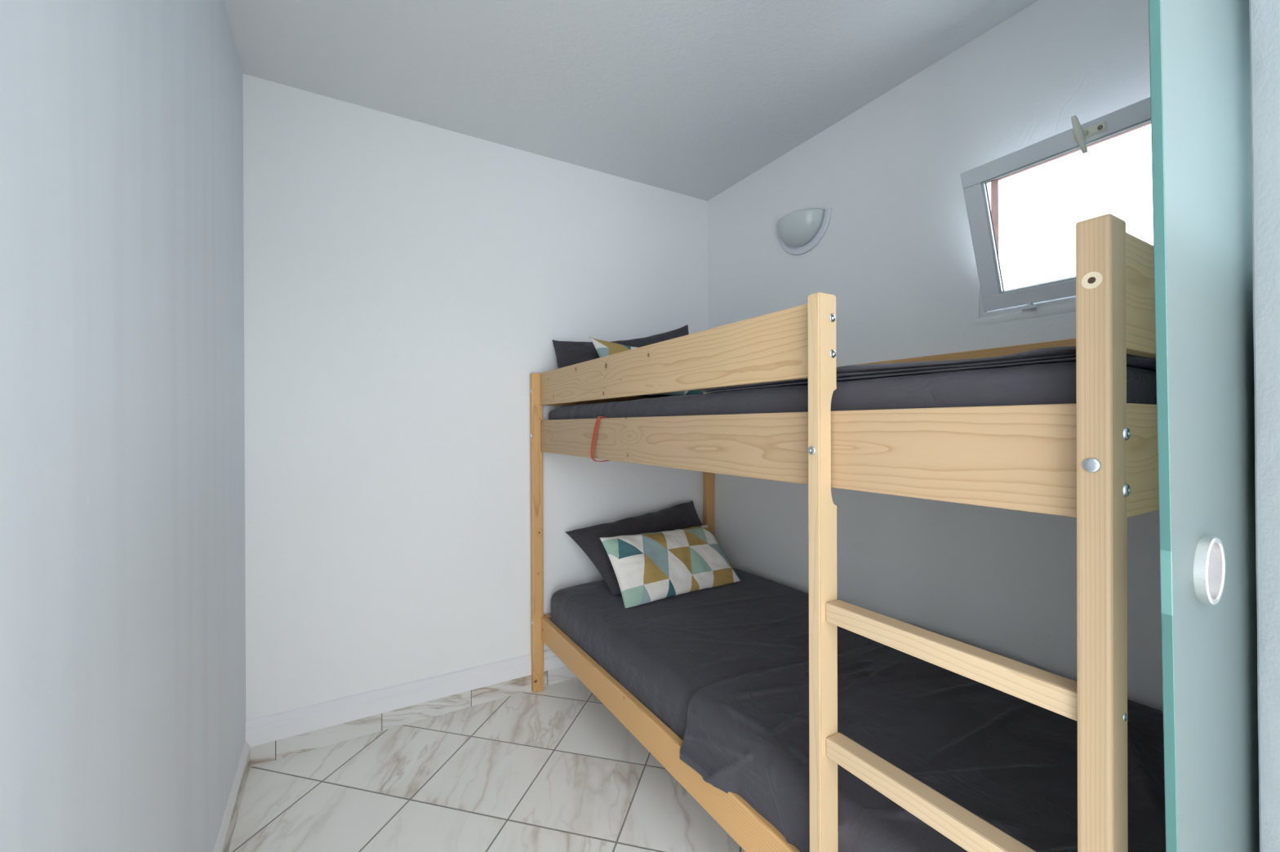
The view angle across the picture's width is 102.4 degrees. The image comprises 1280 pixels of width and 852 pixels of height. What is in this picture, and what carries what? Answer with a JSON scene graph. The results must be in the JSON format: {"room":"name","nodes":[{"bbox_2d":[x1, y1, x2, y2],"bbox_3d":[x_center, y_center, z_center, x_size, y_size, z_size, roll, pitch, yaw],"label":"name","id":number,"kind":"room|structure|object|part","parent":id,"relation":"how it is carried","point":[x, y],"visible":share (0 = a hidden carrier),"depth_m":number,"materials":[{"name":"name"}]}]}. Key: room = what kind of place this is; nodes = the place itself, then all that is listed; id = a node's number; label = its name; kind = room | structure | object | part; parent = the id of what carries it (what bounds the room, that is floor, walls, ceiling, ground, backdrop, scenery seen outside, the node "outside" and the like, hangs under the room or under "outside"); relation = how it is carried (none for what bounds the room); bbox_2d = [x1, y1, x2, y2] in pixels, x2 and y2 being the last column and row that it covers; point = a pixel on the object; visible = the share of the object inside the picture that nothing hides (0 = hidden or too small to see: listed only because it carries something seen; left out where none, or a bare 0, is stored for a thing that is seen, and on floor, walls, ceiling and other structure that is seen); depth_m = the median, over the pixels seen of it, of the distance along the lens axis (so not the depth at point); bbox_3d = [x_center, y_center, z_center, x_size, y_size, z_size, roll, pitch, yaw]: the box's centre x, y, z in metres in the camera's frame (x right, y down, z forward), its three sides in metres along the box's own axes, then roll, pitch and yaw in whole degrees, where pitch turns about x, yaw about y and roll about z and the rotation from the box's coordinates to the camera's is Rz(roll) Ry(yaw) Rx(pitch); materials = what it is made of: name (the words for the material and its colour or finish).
{"room":"bedroom","nodes":[
{"label":"bedroom","id":0,"kind":"room"},
{"bbox_2d":[0,0,245,851],"bbox_3d":[-0.851,-0.021,0.810,0.100,2.387,2.180,0,0,-31],"label":"wall","id":1,"kind":"structure","parent":0,"point":[122,576],"depth_m":0.75,"materials":[{"name":"white paint"}]},
{"bbox_2d":[213,741,249,851],"bbox_3d":[-0.828,1.137,0.890,0.012,0.071,2.063,0,0,-31],"label":"baseboard","id":2,"kind":"structure","parent":1,"relation":"attached to","point":[230,831],"depth_m":1.54,"materials":[{"name":"tile"}]},
{"bbox_2d":[243,73,707,720],"bbox_3d":[-0.496,-0.024,2.344,2.270,2.387,0.100,0,0,-31],"label":"wall","id":3,"kind":"structure","parent":0,"point":[406,282],"depth_m":2.06,"materials":[{"name":"white paint"}]},
{"bbox_2d":[245,648,565,747],"bbox_3d":[-0.487,1.055,2.279,2.013,0.089,0.018,0,0,-31],"label":"trim","id":4,"kind":"structure","parent":3,"relation":"attached to","point":[277,726],"depth_m":1.98,"materials":[{"name":"white paint"}]},
{"bbox_2d":[249,666,577,767],"bbox_3d":[-0.484,1.134,2.284,1.998,0.071,0.012,0,0,-31],"label":"baseboard","id":5,"kind":"structure","parent":3,"relation":"attached to","point":[303,743],"depth_m":2.00,"materials":[{"name":"tile"}]},
{"bbox_2d":[228,677,745,851],"bbox_3d":[-0.127,1.210,0.371,3.850,0.080,3.870,0,0,-31],"label":"floor","id":6,"kind":"structure","parent":0,"point":[552,769],"depth_m":1.65,"materials":[{"name":"tile"}]},
{"bbox_2d":[529,213,1159,851],"bbox_3d":[0.449,0.463,1.676,1.003,1.406,1.985,0,0,-31],"label":"bunk bed","id":7,"kind":"object","parent":6,"relation":"on","point":[1093,460],"visible":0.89,"depth_m":0.82,"materials":[{"name":"brown wood"}]},
{"bbox_3d":[-0.456,0.468,2.276,0.049,1.402,0.032,0,0,-31],"label":"post","id":8,"kind":"part","parent":7,"relation":"part of","materials":[{"name":"beige wood"}]},
{"bbox_2d":[591,416,608,462],"bbox_3d":[-0.141,0.045,1.765,0.091,0.157,0.030,0,0,32],"label":"strap","id":9,"kind":"object","parent":7,"relation":"hanging from","point":[597,423],"visible":0.95,"depth_m":1.77,"materials":[{"name":"red"}]},
{"bbox_3d":[0.062,0.893,1.449,0.024,0.100,1.918,0,0,-31],"label":"rail","id":10,"kind":"part","parent":7,"relation":"part of","materials":[{"name":"brown wood"}]},
{"bbox_3d":[-0.044,-0.163,1.617,0.020,0.142,1.523,0,0,-31],"label":"guard rail","id":11,"kind":"part","parent":7,"relation":"part of","materials":[{"name":"brown wood"}]},
{"bbox_3d":[0.368,0.464,2.750,0.049,1.402,0.032,0,0,-31],"label":"post","id":12,"kind":"part","parent":7,"relation":"part of","materials":[{"name":"brown wood"}]},
{"bbox_2d":[550,568,872,740],"bbox_3d":[0.460,0.793,1.681,0.900,0.218,1.897,0,0,-31],"label":"mattress","id":13,"kind":"object","parent":7,"relation":"on","point":[664,651],"visible":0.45,"depth_m":1.75,"materials":[{"name":"grey fabric"}]},
{"bbox_2d":[565,501,702,595],"bbox_3d":[0.054,0.541,2.403,0.740,0.304,0.310,0,0,-35],"label":"pillow","id":14,"kind":"object","parent":13,"relation":"on","point":[682,516],"visible":0.4,"depth_m":2.34,"materials":[{"name":"black fabric"}]},
{"bbox_2d":[600,524,742,608],"bbox_3d":[0.152,0.574,2.186,0.635,0.240,0.198,0,0,-31],"label":"cushion","id":15,"kind":"object","parent":13,"relation":"on","point":[648,567],"visible":1,"depth_m":2.12,"materials":[{"name":"fabric"}]},
{"bbox_2d":[679,640,1165,851],"bbox_3d":[0.705,0.759,1.214,0.937,0.194,0.825,0,0,-31],"label":"blanket","id":16,"kind":"object","parent":13,"relation":"on","point":[1011,762],"visible":0.57,"depth_m":1.11,"materials":[{"name":"grey fabric"}]},
{"bbox_3d":[0.058,0.043,1.447,0.020,0.140,1.918,0,0,-31],"label":"rail","id":17,"kind":"part","parent":7,"relation":"part of","materials":[{"name":"brown wood"}]},
{"bbox_3d":[0.334,0.464,0.939,0.048,1.406,0.028,0,0,-31],"label":"ladder post","id":18,"kind":"part","parent":7,"relation":"part of","materials":[{"name":"brown wood"}]},
{"bbox_2d":[548,361,1156,420],"bbox_3d":[0.457,-0.021,1.681,0.899,0.139,1.897,0,0,-31],"label":"mattress","id":19,"kind":"object","parent":7,"relation":"on","point":[1045,383],"visible":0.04,"depth_m":0.84,"materials":[{"name":"grey fabric"}]},
{"bbox_2d":[551,324,688,397],"bbox_3d":[-0.042,-0.323,2.411,0.748,0.397,0.174,0,0,-31],"label":"pillow","id":20,"kind":"object","parent":19,"relation":"on","point":[567,353],"visible":0.16,"depth_m":2.30,"materials":[{"name":"black fabric"}]},
{"bbox_2d":[589,337,711,395],"bbox_3d":[0.066,-0.253,2.270,0.567,0.256,0.157,0,0,-31],"label":"cushion","id":21,"kind":"object","parent":19,"relation":"on","point":[604,348],"visible":0.14,"depth_m":2.19,"materials":[{"name":"fabric"}]},
{"bbox_2d":[699,346,1155,392],"bbox_3d":[0.584,-0.103,1.114,0.553,0.032,0.812,0,0,-31],"label":"blanket","id":22,"kind":"object","parent":19,"relation":"on","point":[1067,353],"visible":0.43,"depth_m":0.80,"materials":[{"name":"grey fabric"}]},
{"bbox_3d":[0.857,-0.165,1.914,0.020,0.138,1.907,0,0,-31],"label":"guard rail","id":23,"kind":"part","parent":7,"relation":"part of","materials":[{"name":"brown wood"}]},
{"bbox_3d":[0.536,0.465,0.597,0.049,1.404,0.032,0,0,-31],"label":"post","id":24,"kind":"part","parent":7,"relation":"part of","materials":[{"name":"brown wood"}]},
{"bbox_2d":[223,0,1037,200],"bbox_3d":[-0.136,-1.267,0.368,3.850,0.100,3.870,0,0,-31],"label":"ceiling","id":25,"kind":"structure","parent":0,"point":[691,98],"depth_m":1.73,"materials":[{"name":"white paint"}]},
{"bbox_2d":[707,0,1163,711],"bbox_3d":[0.942,-0.030,1.937,0.108,2.387,2.063,0,0,-31],"label":"wall","id":26,"kind":"structure","parent":0,"point":[895,254],"depth_m":1.75,"materials":[{"name":"white paint"}]},
{"bbox_2d":[776,207,831,255],"bbox_3d":[0.664,-0.816,2.195,0.101,0.148,0.289,0,0,-31],"label":"wall lamp","id":27,"kind":"object","parent":26,"relation":"attached to","point":[799,232],"visible":1,"depth_m":2.15,"materials":[{"name":"white"}]},
{"bbox_2d":[974,302,1075,325],"bbox_3d":[1.227,-0.324,1.345,0.006,0.030,0.661,0,0,-31],"label":"trim","id":28,"kind":"structure","parent":26,"relation":"attached to","point":[1068,308],"depth_m":1.50,"materials":[{"name":"white paint"}]},
{"bbox_2d":[960,97,1151,318],"bbox_3d":[1.202,-0.569,1.323,0.288,0.467,0.649,0,0,-31],"label":"window","id":29,"kind":"structure","parent":26,"relation":"in","point":[980,184],"depth_m":1.48,"materials":[{"name":"white paint"}]},
{"bbox_3d":[1.253,-0.570,1.354,0.046,0.466,0.649,0,0,-31],"label":"frame","id":30,"kind":"part","parent":29,"relation":"part of","materials":[{"name":"white paint"}]},
{"bbox_3d":[1.090,-0.721,1.274,0.047,0.091,0.019,0,0,-22],"label":"handle","id":31,"kind":"part","parent":29,"relation":"part of","materials":[{"name":"white plastic"}]},
{"bbox_3d":[1.113,-0.730,1.277,0.010,0.021,0.068,0,0,-31],"label":"handle plate","id":32,"kind":"part","parent":29,"relation":"part of","materials":[{"name":"white plastic"}]},
{"bbox_2d":[1248,0,1279,851],"bbox_3d":[0.014,-0.024,0.123,3.650,2.387,0.117,0,0,-31],"label":"wall","id":33,"kind":"structure","parent":0,"point":[1264,15],"depth_m":0.60,"materials":[{"name":"paint"}]},
{"bbox_2d":[1148,0,1259,851],"bbox_3d":[0.852,0.010,0.695,0.926,2.288,0.018,0,0,-31],"label":"door","id":34,"kind":"structure","parent":33,"relation":"in","point":[1200,62],"depth_m":0.54,"materials":[{"name":"green glass"}]},
{"bbox_3d":[0.594,0.150,0.540,0.066,0.070,0.016,0,0,-31],"label":"ring pull","id":35,"kind":"part","parent":34,"relation":"part of","materials":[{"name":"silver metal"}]}
]}

